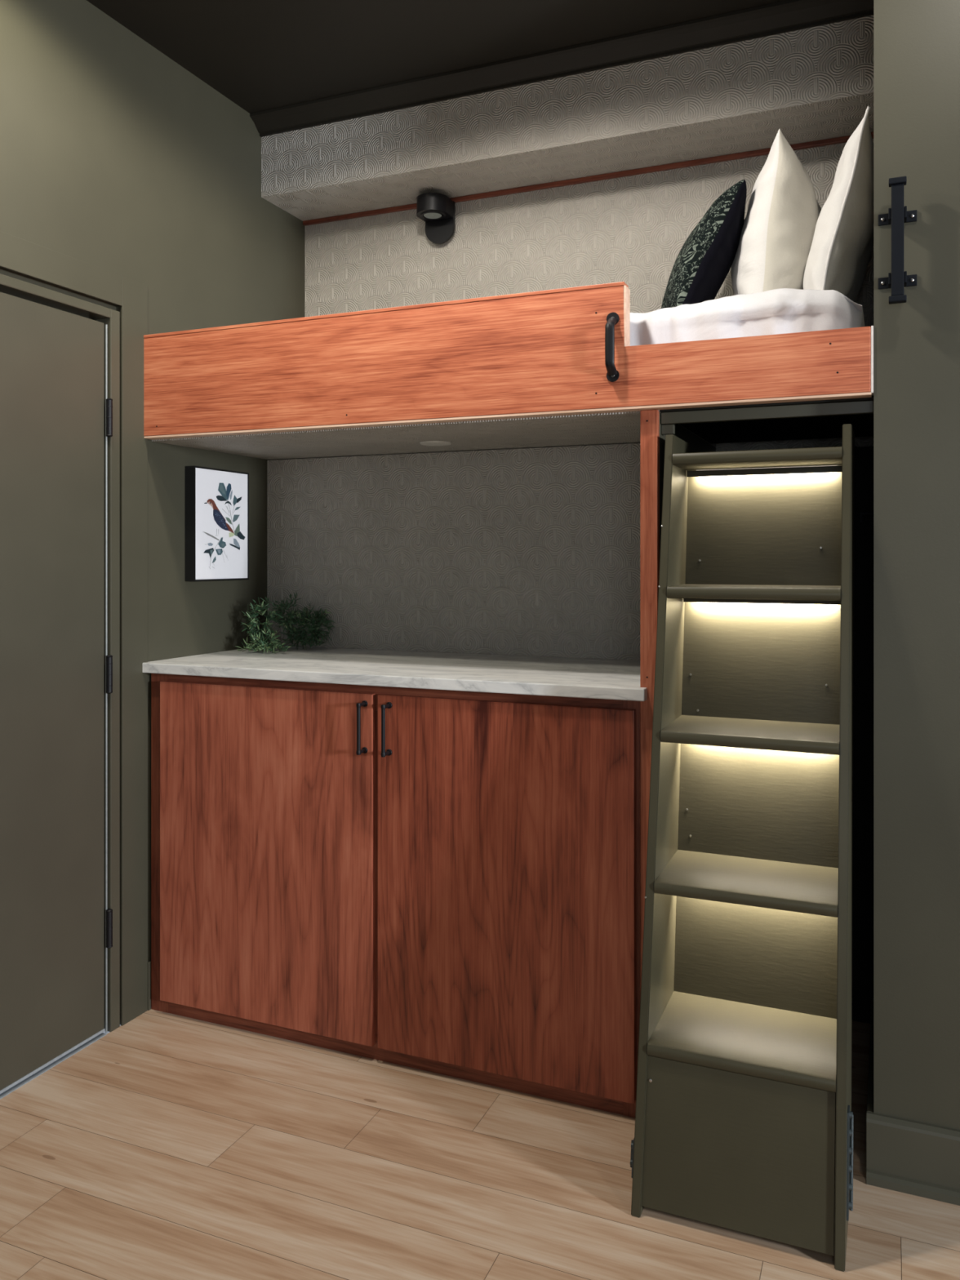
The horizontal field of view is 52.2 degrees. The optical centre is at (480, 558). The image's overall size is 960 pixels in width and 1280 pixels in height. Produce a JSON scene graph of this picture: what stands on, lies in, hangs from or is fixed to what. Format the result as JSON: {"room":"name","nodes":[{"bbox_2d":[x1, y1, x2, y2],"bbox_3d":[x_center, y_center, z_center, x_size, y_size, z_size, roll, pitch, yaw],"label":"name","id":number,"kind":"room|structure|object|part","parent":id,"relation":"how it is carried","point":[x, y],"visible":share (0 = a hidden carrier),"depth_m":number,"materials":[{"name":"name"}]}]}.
{"room":"studio apartment","nodes":[
{"label":"studio apartment","id":0,"kind":"room"},
{"bbox_2d":[0,0,304,1024],"bbox_3d":[-1.645,-0.098,1.545,0.120,2.895,4.774,0,0,23],"label":"wall","id":1,"kind":"structure","parent":0,"point":[117,157],"depth_m":2.97,"materials":[{"name":"green paint"}]},
{"bbox_2d":[0,273,119,1099],"bbox_3d":[-1.279,0.319,2.383,0.126,2.062,1.004,0,0,23],"label":"door","id":2,"kind":"structure","parent":1,"relation":"in","point":[60,353],"depth_m":2.63,"materials":[{"name":"green paint"}]},
{"bbox_2d":[0,231,147,1026],"bbox_3d":[-1.234,0.267,2.359,0.007,2.167,1.234,0,0,23],"label":"trim","id":3,"kind":"structure","parent":1,"relation":"attached to","point":[18,255],"depth_m":2.87,"materials":[{"name":"green paint"}]},
{"bbox_2d":[147,961,151,1010],"bbox_3d":[-0.991,1.278,2.932,0.010,0.143,0.010,0,0,23],"label":"baseboard","id":4,"kind":"structure","parent":1,"relation":"attached to","point":[148,962],"depth_m":2.93,"materials":[{"name":"green paint"}]},
{"bbox_2d":[185,466,248,581],"bbox_3d":[-0.858,-0.110,3.213,0.037,0.363,0.284,0,0,23],"label":"framed print","id":5,"kind":"object","parent":1,"relation":"attached to","point":[217,500],"visible":1,"depth_m":3.18,"materials":[{"name":"white paper"}]},
{"bbox_2d":[86,0,786,113],"bbox_3d":[1.867,-1.595,0.069,7.700,0.100,4.974,0,0,23],"label":"ceiling","id":6,"kind":"structure","parent":0,"point":[260,55],"depth_m":2.88,"materials":[{"name":"paint"}]},
{"bbox_2d":[266,443,639,660],"bbox_3d":[-0.022,-0.021,3.320,1.497,0.659,0.242,0,0,23],"label":"wall","id":7,"kind":"structure","parent":0,"point":[535,552],"depth_m":3.19,"materials":[{"name":"fabric"}]},
{"bbox_2d":[0,1008,959,1279],"bbox_3d":[1.869,1.380,0.072,7.500,0.060,4.780,0,0,23],"label":"floor","id":8,"kind":"structure","parent":0,"point":[168,1146],"depth_m":2.11,"materials":[{"name":"brown wood"}]},
{"bbox_2d":[151,673,639,1117],"bbox_3d":[-0.195,0.845,2.896,1.486,1.010,0.660,0,0,23],"label":"base cabinet","id":9,"kind":"object","parent":8,"relation":"on","point":[446,882],"visible":0.97,"depth_m":2.58,"materials":[{"name":"brown wood"}]},
{"bbox_3d":[-0.614,0.835,2.769,0.714,0.944,0.019,0,0,23],"label":"door","id":10,"kind":"part","parent":9,"relation":"part of","materials":[{"name":"brown wood"}]},
{"bbox_3d":[-0.316,0.452,2.611,0.017,0.142,0.040,0,0,23],"label":"handle","id":11,"kind":"part","parent":9,"relation":"part of","materials":[{"name":"black metal"}]},
{"bbox_3d":[-0.248,0.452,2.582,0.017,0.142,0.040,0,0,23],"label":"handle","id":12,"kind":"part","parent":9,"relation":"part of","materials":[{"name":"black metal"}]},
{"bbox_2d":[142,645,647,701],"bbox_3d":[-0.184,0.324,2.909,1.513,0.030,0.639,0,0,23],"label":"countertop","id":13,"kind":"structure","parent":9,"relation":"on","point":[565,677],"depth_m":2.77,"materials":[{"name":"white stone"}]},
{"bbox_2d":[235,591,335,653],"bbox_3d":[-0.664,0.213,3.286,0.284,0.192,0.312,0,0,23],"label":"artificial plant","id":14,"kind":"object","parent":13,"relation":"on","point":[253,624],"visible":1,"depth_m":3.31,"materials":[{"name":"green plant"}]},
{"bbox_3d":[-0.285,0.375,2.652,1.379,0.069,0.020,0,0,23],"label":"rail","id":15,"kind":"part","parent":9,"relation":"part of","materials":[{"name":"brown wood"}]},
{"bbox_3d":[-0.285,1.315,2.653,1.379,0.070,0.019,0,0,23],"label":"rail","id":16,"kind":"part","parent":9,"relation":"part of","materials":[{"name":"brown wood"}]},
{"bbox_3d":[0.051,0.835,2.489,0.698,0.944,0.019,0,0,23],"label":"door","id":17,"kind":"part","parent":9,"relation":"part of","materials":[{"name":"brown wood"}]},
{"bbox_2d":[640,409,715,1001],"bbox_3d":[0.583,0.497,2.734,0.073,1.706,0.847,0,0,23],"label":"divider panel","id":18,"kind":"object","parent":8,"relation":"on","point":[652,433],"visible":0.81,"depth_m":2.35,"materials":[{"name":"brown wood"}]},
{"bbox_3d":[0.573,0.499,2.749,0.042,1.702,0.826,0,0,23],"label":"panel","id":19,"kind":"part","parent":18,"relation":"part of","materials":[{"name":"black paint"}]},
{"bbox_2d":[630,423,854,1271],"bbox_3d":[0.604,0.526,2.181,0.435,1.647,0.538,0,0,23],"label":"ladder","id":20,"kind":"object","parent":8,"relation":"on","point":[744,1117],"visible":1,"depth_m":2.22,"materials":[{"name":"green paint"}]},
{"bbox_3d":[0.423,0.528,2.256,0.020,1.643,0.538,0,0,23],"label":"rail","id":21,"kind":"part","parent":20,"relation":"part of","materials":[{"name":"green paint"}]},
{"bbox_3d":[0.658,0.565,2.308,0.373,1.571,0.239,0,0,23],"label":"panel","id":22,"kind":"part","parent":20,"relation":"part of","materials":[{"name":"green paint"}]},
{"bbox_3d":[0.785,0.526,2.104,0.019,1.647,0.538,0,0,23],"label":"rail","id":23,"kind":"part","parent":20,"relation":"part of","materials":[{"name":"green paint"}]},
{"bbox_2d":[261,15,873,221],"bbox_3d":[0.211,-1.411,3.202,2.018,0.268,0.280,0,0,23],"label":"soffit","id":24,"kind":"structure","parent":0,"point":[814,83],"depth_m":3.04,"materials":[{"name":"paper"}]},
{"bbox_2d":[304,138,873,660],"bbox_3d":[0.285,-0.098,3.377,2.019,2.895,0.100,0,0,23],"label":"wall","id":25,"kind":"structure","parent":0,"point":[633,230],"depth_m":3.35,"materials":[{"name":"paper"}]},
{"bbox_2d":[416,192,454,244],"bbox_3d":[-0.163,-1.188,3.427,0.112,0.142,0.121,0,0,23],"label":"wall lamp","id":26,"kind":"object","parent":25,"relation":"attached to","point":[437,210],"visible":1,"depth_m":3.43,"materials":[{"name":"black metal"}]},
{"bbox_3d":[-0.142,-1.188,3.478,0.112,0.142,0.011,0,0,23],"label":"plate","id":27,"kind":"part","parent":26,"relation":"part of","materials":[{"name":"black metal"}]},
{"bbox_2d":[143,281,873,460],"bbox_3d":[0.088,-0.508,2.910,2.018,0.310,0.912,0,0,23],"label":"bed","id":28,"kind":"object","parent":25,"relation":"attached to","point":[555,367],"visible":1,"depth_m":2.56,"materials":[{"name":"brown wood"}]},
{"bbox_3d":[-0.117,-0.362,3.038,1.538,0.018,0.834,0,0,23],"label":"underside panel","id":29,"kind":"part","parent":28,"relation":"part of","materials":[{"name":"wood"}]},
{"bbox_2d":[419,440,452,445],"bbox_3d":[-0.134,-0.349,2.985,0.098,0.006,0.098,0,0,23],"label":"puck light","id":30,"kind":"object","parent":28,"relation":"attached to","point":[426,442],"visible":1,"depth_m":2.96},
{"bbox_3d":[0.313,-0.508,2.341,0.031,0.167,0.037,0,0,23],"label":"grab handle","id":31,"kind":"part","parent":28,"relation":"part of","materials":[{"name":"black metal"}]},
{"bbox_2d":[630,288,864,346],"bbox_3d":[0.099,-0.518,2.932,1.962,0.242,0.782,0,0,23],"label":"duvet","id":32,"kind":"object","parent":28,"relation":"on","point":[781,310],"visible":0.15,"depth_m":2.31,"materials":[{"name":"white fabric"}]},
{"bbox_2d":[661,179,746,308],"bbox_3d":[0.632,-0.830,2.815,0.225,0.357,0.420,0,0,5],"label":"throw pillow","id":33,"kind":"object","parent":32,"relation":"on","point":[706,257],"visible":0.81,"depth_m":2.63,"materials":[{"name":"black fabric"}]},
{"bbox_2d":[731,128,821,295],"bbox_3d":[0.854,-0.870,2.787,0.266,0.494,0.521,0,0,23],"label":"bed pillow","id":34,"kind":"object","parent":32,"relation":"on","point":[780,220],"visible":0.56,"depth_m":2.58,"materials":[{"name":"beige fabric"}]},
{"bbox_2d":[803,105,873,302],"bbox_3d":[0.989,-0.862,2.676,0.202,0.494,0.547,0,0,20],"label":"bed pillow","id":35,"kind":"object","parent":32,"relation":"on","point":[840,252],"visible":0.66,"depth_m":2.46,"materials":[{"name":"beige fabric"}]},
{"bbox_2d":[661,400,873,424],"bbox_3d":[0.661,-0.339,2.284,0.477,0.028,0.020,0,0,23],"label":"trim","id":36,"kind":"structure","parent":28,"relation":"attached to","point":[860,407],"depth_m":2.27,"materials":[{"name":"green paint"}]},
{"bbox_2d":[302,132,873,226],"bbox_3d":[0.262,-1.269,3.324,2.017,0.014,0.016,0,0,23],"label":"trim","id":37,"kind":"structure","parent":25,"relation":"attached to","point":[844,139],"depth_m":3.26,"materials":[{"name":"brown wood"}]},
{"bbox_2d":[873,0,959,1129],"bbox_3d":[3.573,-0.098,1.523,5.481,2.895,0.972,0,0,23],"label":"wall","id":38,"kind":"structure","parent":0,"point":[917,42],"depth_m":2.10,"materials":[{"name":"green paint"}]},
{"bbox_2d":[249,0,873,137],"bbox_3d":[0.144,-1.516,3.042,2.018,0.055,0.066,0,0,23],"label":"trim","id":39,"kind":"structure","parent":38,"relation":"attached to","point":[788,15],"depth_m":2.98,"materials":[{"name":"paint"}]},
{"bbox_2d":[878,176,916,304],"bbox_3d":[0.892,-0.675,2.094,0.077,0.263,0.050,0,0,23],"label":"grab bar","id":40,"kind":"object","parent":38,"relation":"attached to","point":[899,215],"visible":1,"depth_m":2.08,"materials":[{"name":"metal"}]},
{"bbox_2d":[866,1111,959,1205],"bbox_3d":[3.372,1.279,1.064,5.496,0.142,0.030,0,0,23],"label":"baseboard","id":41,"kind":"structure","parent":38,"relation":"attached to","point":[913,1157],"depth_m":2.09,"materials":[{"name":"green paint"}]}
]}

